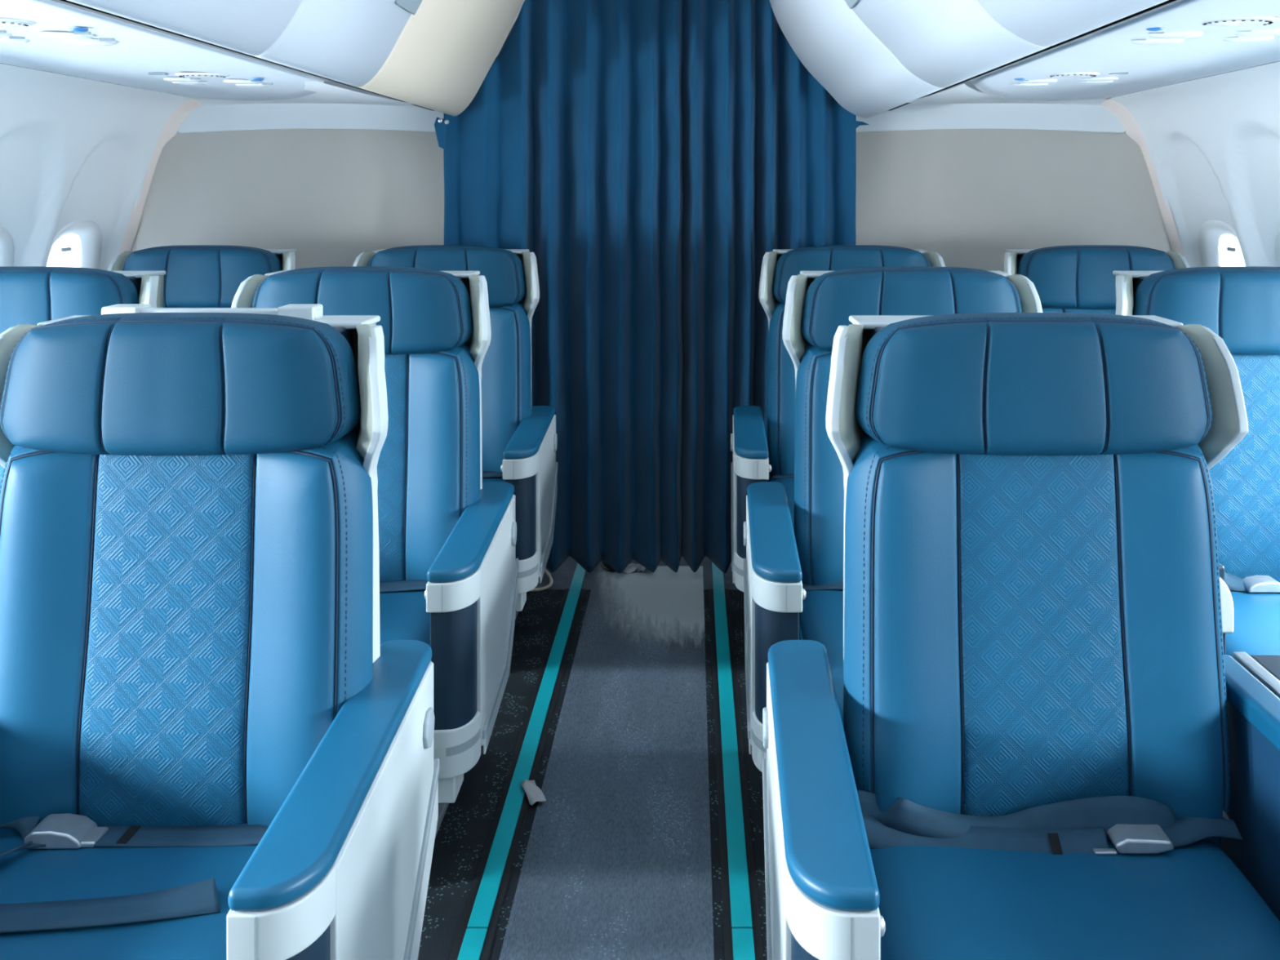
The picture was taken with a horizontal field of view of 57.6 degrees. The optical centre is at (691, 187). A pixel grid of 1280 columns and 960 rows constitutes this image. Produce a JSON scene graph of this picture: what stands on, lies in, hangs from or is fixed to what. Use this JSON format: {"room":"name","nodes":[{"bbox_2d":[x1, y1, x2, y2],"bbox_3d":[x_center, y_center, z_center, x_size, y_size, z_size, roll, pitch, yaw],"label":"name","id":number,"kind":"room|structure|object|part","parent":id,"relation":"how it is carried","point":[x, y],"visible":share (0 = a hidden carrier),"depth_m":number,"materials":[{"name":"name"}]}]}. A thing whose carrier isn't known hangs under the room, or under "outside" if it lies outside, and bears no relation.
{"room":"aircraft cabin","nodes":[
{"label":"aircraft cabin","id":0,"kind":"room"},
{"bbox_2d":[0,63,194,270],"bbox_3d":[-1.911,0.524,1.250,0.341,1.672,5.700,0,0,0],"label":"wall","id":1,"kind":"structure","parent":0,"point":[73,148],"depth_m":3.54,"materials":[{"name":"white plastic"}]},
{"bbox_2d":[0,226,13,266],"bbox_3d":[-2.075,0.320,3.310,0.152,0.436,0.384,0,0,0],"label":"window","id":2,"kind":"structure","parent":1,"relation":"in","point":[6,245],"depth_m":3.45,"materials":[{"name":"white plastic"}]},
{"bbox_2d":[46,220,102,269],"bbox_3d":[-2.075,0.320,3.830,0.152,0.436,0.384,0,0,0],"label":"window","id":3,"kind":"structure","parent":1,"relation":"in","point":[73,246],"depth_m":3.88,"materials":[{"name":"white plastic"}]},
{"bbox_2d":[46,233,81,267],"bbox_3d":[-2.080,0.320,3.830,0.062,0.340,0.244,0,0,0],"label":"shade","id":4,"kind":"object","parent":3,"relation":"attached to","point":[66,251],"depth_m":3.83,"materials":[{"name":"white plastic"}]},
{"bbox_2d":[0,0,324,101],"bbox_3d":[-1.296,-0.283,1.216,0.833,0.054,5.631,0,0,0],"label":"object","id":5,"kind":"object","parent":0,"point":[139,51],"depth_m":2.42,"materials":[{"name":"white plastic"}]},
{"bbox_2d":[0,17,117,46],"bbox_3d":[-1.131,-0.261,1.975,0.264,0.019,0.388,0,0,-12],"label":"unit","id":6,"kind":"object","parent":5,"relation":"attached to","point":[81,36],"visible":0.99,"depth_m":1.98,"materials":[{"name":"white plastic"}]},
{"bbox_2d":[0,30,12,38],"bbox_3d":[-1.222,-0.265,2.015,0.107,0.008,0.081,0,0,0],"label":"light","id":7,"kind":"object","parent":6,"relation":"attached to","point":[3,33],"depth_m":2.02,"materials":[{"name":"white plastic"}]},
{"bbox_2d":[0,35,30,44],"bbox_3d":[-1.242,-0.267,2.106,0.107,0.008,0.081,0,0,0],"label":"light","id":8,"kind":"object","parent":6,"relation":"attached to","point":[13,39],"depth_m":2.10,"materials":[{"name":"white plastic"}]},
{"bbox_2d":[37,31,94,39],"bbox_3d":[-1.056,-0.257,1.976,0.107,0.008,0.081,0,0,0],"label":"light","id":9,"kind":"object","parent":6,"relation":"attached to","point":[51,35],"depth_m":1.96,"materials":[{"name":"white plastic"}]},
{"bbox_2d":[63,37,117,46],"bbox_3d":[-1.062,-0.257,2.066,0.107,0.008,0.081,0,0,0],"label":"light","id":10,"kind":"object","parent":6,"relation":"attached to","point":[102,42],"depth_m":2.05,"materials":[{"name":"white plastic"}]},
{"bbox_2d":[148,72,273,87],"bbox_3d":[-1.171,-0.263,2.855,0.264,0.020,0.388,0,0,-12],"label":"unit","id":11,"kind":"object","parent":5,"relation":"attached to","point":[194,79],"visible":1,"depth_m":2.85,"materials":[{"name":"white plastic"}]},
{"bbox_2d":[163,77,200,82],"bbox_3d":[-1.270,-0.267,2.900,0.089,0.007,0.072,0,0,-6],"label":"light","id":12,"kind":"object","parent":11,"relation":"attached to","point":[170,79],"depth_m":2.87,"materials":[{"name":"white plastic"}]},
{"bbox_2d":[171,80,208,84],"bbox_3d":[-1.282,-0.269,2.986,0.107,0.008,0.081,0,0,0],"label":"light","id":13,"kind":"object","parent":11,"relation":"attached to","point":[201,82],"depth_m":2.97,"materials":[{"name":"white plastic"}]},
{"bbox_2d":[223,79,262,84],"bbox_3d":[-1.097,-0.259,2.856,0.107,0.008,0.081,0,0,0],"label":"light","id":14,"kind":"object","parent":11,"relation":"attached to","point":[233,82],"depth_m":2.83,"materials":[{"name":"white plastic"}]},
{"bbox_2d":[235,82,273,87],"bbox_3d":[-1.101,-0.259,2.946,0.107,0.008,0.081,0,0,0],"label":"light","id":15,"kind":"object","parent":11,"relation":"attached to","point":[264,84],"depth_m":2.92,"materials":[{"name":"white plastic"}]},
{"bbox_2d":[59,0,434,111],"bbox_3d":[-0.875,-0.287,1.245,0.072,0.035,5.690,0,0,0],"label":"trim","id":16,"kind":"structure","parent":5,"relation":"attached to","point":[65,1],"depth_m":2.18,"materials":[{"name":"black plastic"}]},
{"bbox_2d":[131,128,444,269],"bbox_3d":[-1.433,0.573,4.115,1.225,1.575,0.030,0,0,0],"label":"wall","id":17,"kind":"structure","parent":0,"point":[332,197],"depth_m":4.10,"materials":[{"name":"grey plastic"}]},
{"bbox_2d":[119,98,202,253],"bbox_3d":[-1.870,0.350,4.077,0.331,1.324,0.045,0,0,0],"label":"trim","id":18,"kind":"structure","parent":17,"relation":"attached to","point":[169,131],"depth_m":4.07,"materials":[{"name":"beige plastic"}]},
{"bbox_2d":[177,80,443,133],"bbox_3d":[-1.312,-0.291,4.093,1.005,0.198,0.014,0,0,0],"label":"trim","id":19,"kind":"structure","parent":17,"relation":"attached to","point":[224,117],"depth_m":4.08,"materials":[{"name":"white plastic"}]},
{"bbox_2d":[193,80,435,132],"bbox_3d":[-1.311,-0.253,3.407,0.858,0.118,1.359,0,0,0],"label":"ceiling","id":20,"kind":"structure","parent":0,"point":[325,93],"depth_m":3.62,"materials":[{"name":"white plastic"}]},
{"bbox_2d":[417,555,767,959],"bbox_3d":[-0.140,1.385,2.000,3.600,0.051,7.200,0,0,0],"label":"floor","id":21,"kind":"structure","parent":0,"point":[460,839],"depth_m":2.66,"materials":[{"name":"carpet"}]},
{"bbox_2d":[0,266,165,486],"bbox_3d":[-1.583,0.771,2.489,0.712,1.177,0.771,0,0,0],"label":"seat","id":22,"kind":"object","parent":21,"relation":"on","point":[29,295],"visible":0.25,"depth_m":2.63,"materials":[{"name":"blue leather"}]},
{"bbox_3d":[-1.534,0.648,2.671,0.236,0.613,0.118,0,0,0],"label":"panel","id":23,"kind":"part","parent":22,"relation":"part of","materials":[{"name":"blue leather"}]},
{"bbox_2d":[106,244,296,307],"bbox_3d":[-1.601,0.771,3.484,0.712,1.177,0.771,0,0,0],"label":"seat","id":24,"kind":"object","parent":21,"relation":"on","point":[196,276],"visible":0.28,"depth_m":3.62,"materials":[{"name":"blue leather"}]},
{"bbox_2d":[0,303,439,959],"bbox_3d":[-0.714,0.771,1.494,0.670,1.177,0.769,0,0,0],"label":"seat","id":25,"kind":"object","parent":21,"relation":"on","point":[212,747],"visible":1,"depth_m":1.63,"materials":[{"name":"blue leather"}]},
{"bbox_2d":[0,822,257,959],"bbox_3d":[-0.741,0.953,1.405,0.507,0.131,0.570,0,0,0],"label":"seat cushion","id":26,"kind":"object","parent":25,"relation":"on","point":[110,891],"depth_m":1.47,"materials":[{"name":"blue leather"}]},
{"bbox_3d":[-0.742,0.648,1.676,0.236,0.613,0.118,0,0,0],"label":"panel","id":27,"kind":"part","parent":25,"relation":"part of","materials":[{"name":"blue fabric"}]},
{"bbox_3d":[-0.742,0.648,1.691,0.549,0.613,0.186,0,0,0],"label":"backrest","id":28,"kind":"part","parent":25,"relation":"part of","materials":[{"name":"blue leather"}]},
{"bbox_3d":[-0.442,0.886,1.523,0.077,0.277,0.651,0,0,-2],"label":"armrest","id":29,"kind":"part","parent":25,"relation":"part of","materials":[{"name":"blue plastic"}]},
{"bbox_3d":[-0.404,0.930,1.553,0.014,0.369,0.554,0,0,-2],"label":"panel","id":30,"kind":"part","parent":25,"relation":"part of","materials":[{"name":"white plastic"}]},
{"bbox_3d":[-0.397,1.030,1.580,0.005,0.189,0.540,0,0,-2],"label":"panel","id":31,"kind":"part","parent":25,"relation":"part of","materials":[{"name":"white plastic"}]},
{"bbox_2d":[231,266,518,837],"bbox_3d":[-0.736,0.771,2.489,0.670,1.177,0.769,0,0,0],"label":"seat","id":32,"kind":"object","parent":21,"relation":"on","point":[449,567],"visible":0.52,"depth_m":2.62,"materials":[{"name":"blue leather"}]},
{"bbox_3d":[-0.764,0.648,2.671,0.236,0.613,0.118,0,0,0],"label":"panel","id":33,"kind":"part","parent":32,"relation":"part of","materials":[{"name":"blue leather"}]},
{"bbox_2d":[379,590,430,646],"bbox_3d":[-0.762,0.953,2.400,0.507,0.131,0.570,0,0,0],"label":"seat cushion","id":34,"kind":"object","parent":32,"relation":"on","point":[403,615],"depth_m":2.42,"materials":[{"name":"blue leather"}]},
{"bbox_3d":[-0.764,0.648,2.686,0.549,0.613,0.186,0,0,0],"label":"backrest","id":35,"kind":"part","parent":32,"relation":"part of","materials":[{"name":"blue leather"}]},
{"bbox_3d":[-0.464,0.886,2.518,0.077,0.277,0.651,0,0,-2],"label":"armrest","id":36,"kind":"part","parent":32,"relation":"part of","materials":[{"name":"blue plastic"}]},
{"bbox_3d":[-0.426,0.930,2.548,0.014,0.369,0.554,0,0,-2],"label":"panel","id":37,"kind":"part","parent":32,"relation":"part of","materials":[{"name":"white plastic"}]},
{"bbox_3d":[-0.419,1.030,2.575,0.005,0.189,0.540,0,0,-2],"label":"panel","id":38,"kind":"part","parent":32,"relation":"part of","materials":[{"name":"white plastic"}]},
{"bbox_2d":[352,244,558,619],"bbox_3d":[-0.754,0.771,3.484,0.670,1.177,0.769,0,0,0],"label":"seat","id":39,"kind":"object","parent":21,"relation":"on","point":[519,439],"visible":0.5,"depth_m":3.62,"materials":[{"name":"blue leather"}]},
{"bbox_2d":[482,477,505,483],"bbox_3d":[-0.780,0.953,3.395,0.507,0.131,0.570,0,0,0],"label":"seat cushion","id":40,"kind":"object","parent":39,"relation":"on","point":[484,479],"depth_m":3.54,"materials":[{"name":"blue leather"}]},
{"bbox_3d":[-0.782,0.648,3.681,0.549,0.613,0.186,0,0,0],"label":"backrest","id":41,"kind":"part","parent":39,"relation":"part of","materials":[{"name":"blue leather"}]},
{"bbox_3d":[-0.482,0.886,3.513,0.077,0.277,0.651,0,0,-2],"label":"armrest","id":42,"kind":"part","parent":39,"relation":"part of","materials":[{"name":"blue plastic"}]},
{"bbox_3d":[-0.444,0.930,3.543,0.014,0.369,0.554,0,0,-2],"label":"panel","id":43,"kind":"part","parent":39,"relation":"part of","materials":[{"name":"white plastic"}]},
{"bbox_3d":[-0.437,1.030,3.570,0.005,0.189,0.540,0,0,-2],"label":"panel","id":44,"kind":"part","parent":39,"relation":"part of","materials":[{"name":"white plastic"}]},
{"bbox_2d":[448,562,586,959],"bbox_3d":[-0.392,1.357,1.325,0.068,0.006,5.850,0,0,0],"label":"floor strip","id":45,"kind":"object","parent":21,"relation":"on","point":[476,932],"visible":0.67,"depth_m":2.56,"materials":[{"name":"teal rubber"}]},
{"bbox_2d":[520,779,546,805],"bbox_3d":[-0.352,1.345,2.585,0.033,0.014,0.098,0,0,-23],"label":"paper scrap","id":46,"kind":"object","parent":21,"relation":"on","point":[534,793],"visible":1,"depth_m":2.58,"materials":[{"name":"grey paper"}]},
{"bbox_2d":[528,568,553,591],"bbox_3d":[-0.519,1.318,3.930,0.087,0.079,0.162,0,0,10],"label":"cord","id":47,"kind":"object","parent":21,"relation":"on","point":[551,581],"visible":0.39,"depth_m":3.93,"materials":[{"name":"beige plastic"}]},
{"bbox_2d":[498,588,714,959],"bbox_3d":[-0.149,1.358,1.165,0.378,0.004,5.530,0,0,0],"label":"carpet runner","id":48,"kind":"object","parent":21,"relation":"on","point":[616,865],"visible":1,"depth_m":2.53,"materials":[{"name":"grey carpet"}]},
{"bbox_2d":[611,565,704,634],"bbox_3d":[-0.149,1.355,3.790,0.380,0.001,0.740,0,0,0],"label":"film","id":49,"kind":"object","parent":48,"relation":"on","point":[669,597],"visible":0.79,"depth_m":3.86,"materials":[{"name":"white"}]},
{"bbox_2d":[623,563,645,573],"bbox_3d":[-0.194,1.344,4.118,0.107,0.022,0.076,0,0,0],"label":"plastic wrap","id":50,"kind":"object","parent":49,"relation":"on","point":[630,568],"visible":0.53,"depth_m":4.10,"materials":[{"name":"grey plastic"}]},
{"bbox_2d":[600,560,629,573],"bbox_3d":[-0.275,1.332,4.215,0.102,0.054,0.240,0,0,0],"label":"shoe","id":51,"kind":"object","parent":21,"relation":"on","point":[605,566],"visible":0.16,"depth_m":4.11,"materials":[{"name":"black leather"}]},
{"bbox_2d":[708,561,763,959],"bbox_3d":[0.093,1.357,1.325,0.068,0.006,5.850,0,0,0],"label":"floor strip","id":52,"kind":"object","parent":21,"relation":"on","point":[740,909],"visible":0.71,"depth_m":2.58,"materials":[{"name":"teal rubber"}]},
{"bbox_2d":[730,244,945,591],"bbox_3d":[0.466,0.771,3.484,0.712,1.177,0.771,0,0,0],"label":"seat","id":53,"kind":"object","parent":21,"relation":"on","point":[753,458],"visible":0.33,"depth_m":3.62,"materials":[{"name":"blue leather"}]},
{"bbox_3d":[0.135,0.930,3.543,0.014,0.369,0.554,0,0,2],"label":"panel","id":54,"kind":"part","parent":53,"relation":"part of","materials":[{"name":"white plastic"}]},
{"bbox_3d":[0.175,0.886,3.513,0.081,0.277,0.651,0,0,2],"label":"armrest","id":55,"kind":"part","parent":53,"relation":"part of","materials":[{"name":"blue leather"}]},
{"bbox_3d":[0.515,0.648,3.681,0.549,0.613,0.186,0,0,0],"label":"backrest","id":56,"kind":"part","parent":53,"relation":"part of","materials":[{"name":"blue leather"}]},
{"bbox_2d":[769,477,794,527],"bbox_3d":[0.494,0.953,3.395,0.545,0.131,0.570,0,0,0],"label":"seat cushion","id":57,"kind":"object","parent":53,"relation":"on","point":[788,482],"depth_m":3.44,"materials":[{"name":"blue leather"}]},
{"bbox_2d":[743,266,1042,772],"bbox_3d":[0.463,0.771,2.489,0.712,1.177,0.771,0,0,0],"label":"seat","id":58,"kind":"object","parent":21,"relation":"on","point":[793,576],"visible":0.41,"depth_m":2.62,"materials":[{"name":"blue leather"}]},
{"bbox_3d":[0.125,1.030,2.575,0.005,0.189,0.540,0,0,2],"label":"panel","id":59,"kind":"part","parent":58,"relation":"part of","materials":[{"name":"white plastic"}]},
{"bbox_3d":[0.132,0.930,2.548,0.014,0.369,0.554,0,0,2],"label":"panel","id":60,"kind":"part","parent":58,"relation":"part of","materials":[{"name":"white plastic"}]},
{"bbox_3d":[0.172,0.886,2.518,0.081,0.277,0.651,0,0,2],"label":"armrest","id":61,"kind":"part","parent":58,"relation":"part of","materials":[{"name":"blue plastic"}]},
{"bbox_3d":[0.512,0.648,2.686,0.549,0.613,0.186,0,0,0],"label":"backrest","id":62,"kind":"part","parent":58,"relation":"part of","materials":[{"name":"blue leather"}]},
{"bbox_2d":[799,590,843,725],"bbox_3d":[0.491,0.953,2.400,0.545,0.131,0.570,0,0,0],"label":"seat cushion","id":63,"kind":"object","parent":58,"relation":"on","point":[821,617],"depth_m":2.39,"materials":[{"name":"blue leather"}]},
{"bbox_2d":[762,312,1279,959],"bbox_3d":[0.448,0.771,1.494,0.712,1.177,0.771,0,0,0],"label":"seat","id":64,"kind":"object","parent":21,"relation":"on","point":[1028,759],"visible":1,"depth_m":1.62,"materials":[{"name":"blue leather"}]},
{"bbox_3d":[0.117,0.930,1.553,0.014,0.369,0.554,0,0,2],"label":"panel","id":65,"kind":"part","parent":64,"relation":"part of","materials":[{"name":"white plastic"}]},
{"bbox_3d":[0.157,0.886,1.522,0.081,0.277,0.651,0,0,2],"label":"armrest","id":66,"kind":"part","parent":64,"relation":"part of","materials":[{"name":"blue plastic"}]},
{"bbox_3d":[0.497,0.648,1.691,0.549,0.613,0.186,0,0,0],"label":"backrest","id":67,"kind":"part","parent":64,"relation":"part of","materials":[{"name":"blue leather"}]},
{"bbox_3d":[0.497,0.648,1.676,0.236,0.613,0.118,0,0,0],"label":"panel","id":68,"kind":"part","parent":64,"relation":"part of","materials":[{"name":"blue fabric"}]},
{"bbox_2d":[869,839,1279,959],"bbox_3d":[0.476,0.953,1.405,0.545,0.131,0.570,0,0,0],"label":"seat cushion","id":69,"kind":"object","parent":64,"relation":"on","point":[940,899],"depth_m":1.45,"materials":[{"name":"blue leather"}]},
{"bbox_2d":[1004,244,1190,314],"bbox_3d":[1.314,0.771,3.484,0.670,1.177,0.769,0,0,0],"label":"seat","id":70,"kind":"object","parent":21,"relation":"on","point":[1080,278],"visible":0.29,"depth_m":3.62,"materials":[{"name":"blue leather"}]},
{"bbox_3d":[1.286,0.648,3.681,0.549,0.613,0.186,0,0,0],"label":"backrest","id":71,"kind":"part","parent":70,"relation":"part of","materials":[{"name":"blue leather"}]},
{"bbox_3d":[1.286,0.648,3.666,0.236,0.613,0.118,0,0,0],"label":"panel","id":72,"kind":"part","parent":70,"relation":"part of","materials":[{"name":"blue leather"}]},
{"bbox_2d":[1112,266,1279,657],"bbox_3d":[1.307,0.771,2.489,0.670,1.177,0.769,0,0,0],"label":"seat","id":73,"kind":"object","parent":21,"relation":"on","point":[1241,304],"visible":0.32,"depth_m":2.62,"materials":[{"name":"blue leather"}]},
{"bbox_3d":[1.279,0.648,2.671,0.236,0.613,0.118,0,0,0],"label":"panel","id":74,"kind":"part","parent":73,"relation":"part of","materials":[{"name":"blue leather"}]},
{"bbox_2d":[1225,590,1279,657],"bbox_3d":[1.280,0.953,2.400,0.507,0.131,0.570,0,0,0],"label":"seat cushion","id":75,"kind":"object","parent":73,"relation":"on","point":[1256,613],"depth_m":2.38,"materials":[{"name":"blue leather"}]},
{"bbox_2d":[1218,563,1233,654],"bbox_3d":[0.899,1.034,2.473,0.221,0.652,0.625,0,0,0],"label":"console","id":76,"kind":"object","parent":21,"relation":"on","point":[1227,604],"visible":0.08,"depth_m":2.16,"materials":[{"name":"white plastic"}]},
{"bbox_3d":[0.934,0.730,2.478,0.142,0.036,0.585,0,0,0],"label":"tray lid","id":77,"kind":"part","parent":76,"relation":"part of","materials":[{"name":"blue plastic"}]},
{"bbox_3d":[0.896,0.975,2.188,0.206,0.290,0.035,0,0,0],"label":"panel","id":78,"kind":"part","parent":76,"relation":"part of","materials":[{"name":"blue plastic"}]},
{"bbox_2d":[1219,651,1279,920],"bbox_3d":[0.884,1.034,1.478,0.221,0.652,0.625,0,0,0],"label":"console","id":79,"kind":"object","parent":21,"relation":"on","point":[1252,682],"visible":0.55,"depth_m":1.61,"materials":[{"name":"blue plastic"}]},
{"bbox_3d":[0.919,0.730,1.482,0.142,0.036,0.585,0,0,0],"label":"tray lid","id":80,"kind":"part","parent":79,"relation":"part of","materials":[{"name":"grey plastic"}]},
{"bbox_2d":[881,84,1109,132],"bbox_3d":[1.065,-0.253,3.470,0.790,0.118,1.232,0,0,0],"label":"ceiling","id":81,"kind":"structure","parent":0,"point":[962,94],"depth_m":3.69,"materials":[{"name":"white plastic"}]},
{"bbox_2d":[855,128,1172,271],"bbox_3d":[1.153,0.573,4.115,1.225,1.575,0.030,0,0,0],"label":"wall","id":82,"kind":"structure","parent":0,"point":[966,197],"depth_m":4.10,"materials":[{"name":"grey plastic"}]},
{"bbox_2d":[856,80,1125,133],"bbox_3d":[1.032,-0.291,4.093,1.005,0.198,0.014,0,0,0],"label":"trim","id":83,"kind":"structure","parent":82,"relation":"attached to","point":[1077,117],"depth_m":4.08,"materials":[{"name":"white plastic"}]},
{"bbox_2d":[887,0,1176,111],"bbox_3d":[0.664,-0.287,1.245,0.072,0.035,5.690,0,0,0],"label":"trim","id":84,"kind":"structure","parent":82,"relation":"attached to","point":[1168,1],"depth_m":2.17,"materials":[{"name":"black plastic"}]},
{"bbox_2d":[1100,98,1184,257],"bbox_3d":[1.590,0.350,4.077,0.331,1.324,0.045,0,0,0],"label":"trim","id":85,"kind":"structure","parent":82,"relation":"attached to","point":[1133,131],"depth_m":4.07,"materials":[{"name":"beige plastic"}]},
{"bbox_2d":[970,0,1279,101],"bbox_3d":[1.050,-0.282,1.216,0.764,0.056,5.631,0,0,0],"label":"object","id":86,"kind":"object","parent":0,"point":[1111,50],"depth_m":2.38,"materials":[{"name":"white plastic"}]},
{"bbox_2d":[1012,71,1128,86],"bbox_3d":[0.921,-0.265,2.855,0.264,0.020,0.388,0,0,12],"label":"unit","id":87,"kind":"object","parent":86,"relation":"attached to","point":[1100,80],"visible":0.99,"depth_m":2.85,"materials":[{"name":"white plastic"}]},
{"bbox_2d":[1012,83,1048,86],"bbox_3d":[0.852,-0.261,2.946,0.107,0.008,0.081,0,0,0],"label":"light","id":88,"kind":"object","parent":87,"relation":"attached to","point":[1016,84],"depth_m":2.93,"materials":[{"name":"white plastic"}]},
{"bbox_2d":[1021,79,1057,84],"bbox_3d":[0.855,-0.260,2.860,0.089,0.007,0.072,0,0,6],"label":"light","id":89,"kind":"object","parent":87,"relation":"attached to","point":[1047,81],"depth_m":2.84,"materials":[{"name":"white plastic"}]},
{"bbox_2d":[1079,80,1113,84],"bbox_3d":[1.040,-0.271,2.990,0.089,0.007,0.072,0,0,-6],"label":"light","id":90,"kind":"object","parent":87,"relation":"attached to","point":[1083,82],"depth_m":2.97,"materials":[{"name":"white plastic"}]},
{"bbox_2d":[1080,76,1119,81],"bbox_3d":[1.012,-0.270,2.896,0.107,0.008,0.081,0,0,0],"label":"light","id":91,"kind":"object","parent":87,"relation":"attached to","point":[1111,78],"depth_m":2.88,"materials":[{"name":"white plastic"}]},
{"bbox_2d":[1130,16,1279,45],"bbox_3d":[0.891,-0.263,1.975,0.264,0.020,0.388,0,0,12],"label":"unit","id":92,"kind":"object","parent":86,"relation":"attached to","point":[1167,38],"visible":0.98,"depth_m":1.98,"materials":[{"name":"white plastic"}]},
{"bbox_2d":[1130,38,1183,45],"bbox_3d":[0.822,-0.259,2.066,0.107,0.008,0.081,0,0,0],"label":"light","id":93,"kind":"object","parent":92,"relation":"attached to","point":[1140,42],"depth_m":2.05,"materials":[{"name":"white plastic"}]},
{"bbox_2d":[1148,31,1203,39],"bbox_3d":[0.825,-0.258,1.980,0.089,0.007,0.072,0,0,6],"label":"light","id":94,"kind":"object","parent":92,"relation":"attached to","point":[1178,35],"depth_m":1.96,"materials":[{"name":"white plastic"}]},
{"bbox_2d":[1222,35,1274,42],"bbox_3d":[1.010,-0.269,2.110,0.089,0.007,0.072,0,0,6],"label":"light","id":95,"kind":"object","parent":92,"relation":"attached to","point":[1244,39],"depth_m":2.09,"materials":[{"name":"white plastic"}]},
{"bbox_2d":[1235,29,1279,36],"bbox_3d":[0.990,-0.267,2.020,0.089,0.007,0.072,0,0,6],"label":"light","id":96,"kind":"object","parent":92,"relation":"attached to","point":[1272,32],"depth_m":2.00,"materials":[{"name":"white plastic"}]},
{"bbox_2d":[1108,62,1279,267],"bbox_3d":[1.631,0.524,1.250,0.341,1.672,5.700,0,0,0],"label":"wall","id":97,"kind":"structure","parent":0,"point":[1213,143],"depth_m":3.54,"materials":[{"name":"white plastic"}]},
{"bbox_2d":[1198,220,1245,266],"bbox_3d":[1.795,0.320,3.830,0.152,0.436,0.384,0,0,0],"label":"window","id":98,"kind":"structure","parent":97,"relation":"in","point":[1221,246],"depth_m":3.90,"materials":[{"name":"white plastic"}]},
{"bbox_2d":[1218,233,1245,266],"bbox_3d":[1.800,0.320,3.830,0.062,0.340,0.244,0,0,0],"label":"shade","id":99,"kind":"object","parent":98,"relation":"attached to","point":[1230,254],"depth_m":3.85,"materials":[{"name":"white plastic"}]},
{"bbox_2d":[1275,231,1279,266],"bbox_3d":[1.795,0.320,3.310,0.152,0.436,0.384,0,0,0],"label":"window","id":100,"kind":"structure","parent":97,"relation":"in","point":[1277,237],"depth_m":3.46,"materials":[{"name":"white plastic"}]},
{"bbox_3d":[-0.140,-0.880,2.000,0.840,0.100,7.200,0,0,0],"label":"ceiling","id":101,"kind":"structure","parent":0,"visible":0},
{"bbox_2d":[66,0,302,56],"bbox_3d":[-0.738,-0.541,1.470,0.405,0.597,1.376,0,0,0],"label":"bin","id":102,"kind":"object","parent":101,"relation":"attached to","point":[248,27],"visible":1,"depth_m":1.89,"materials":[{"name":"white plastic"}]},
{"bbox_2d":[254,0,422,87],"bbox_3d":[-0.738,-0.541,2.495,0.405,0.597,0.666,0,0,0],"label":"bin","id":103,"kind":"object","parent":101,"relation":"attached to","point":[346,42],"visible":0.68,"depth_m":2.47,"materials":[{"name":"white plastic"}]},
{"bbox_2d":[358,0,524,116],"bbox_3d":[-0.738,-0.541,3.402,0.405,0.597,1.141,0,0,0],"label":"bin","id":104,"kind":"object","parent":101,"relation":"attached to","point":[442,55],"visible":0.66,"depth_m":3.33,"materials":[{"name":"beige plastic"}]},
{"bbox_2d":[434,0,868,573],"bbox_3d":[-0.135,0.225,4.041,1.487,2.200,0.169,0,0,0],"label":"curtain","id":105,"kind":"object","parent":101,"relation":"hanging from","point":[649,157],"visible":0.64,"depth_m":4.03,"materials":[{"name":"blue fabric"}]},
{"bbox_2d":[769,0,945,118],"bbox_3d":[0.450,-0.538,3.368,0.420,0.604,1.211,0,0,0],"label":"bin","id":106,"kind":"object","parent":101,"relation":"attached to","point":[836,47],"visible":0.61,"depth_m":3.26,"materials":[{"name":"white plastic"}]},
{"bbox_2d":[844,0,1048,88],"bbox_3d":[0.450,-0.538,2.360,0.420,0.604,0.796,0,0,0],"label":"bin","id":107,"kind":"object","parent":101,"relation":"attached to","point":[943,43],"visible":0.74,"depth_m":2.33,"materials":[{"name":"white plastic"}]},
{"bbox_2d":[976,0,1168,46],"bbox_3d":[0.450,-0.538,1.280,0.420,0.604,1.356,0,0,0],"label":"bin","id":108,"kind":"object","parent":101,"relation":"attached to","point":[1042,23],"visible":1,"depth_m":1.75,"materials":[{"name":"white plastic"}]}
]}

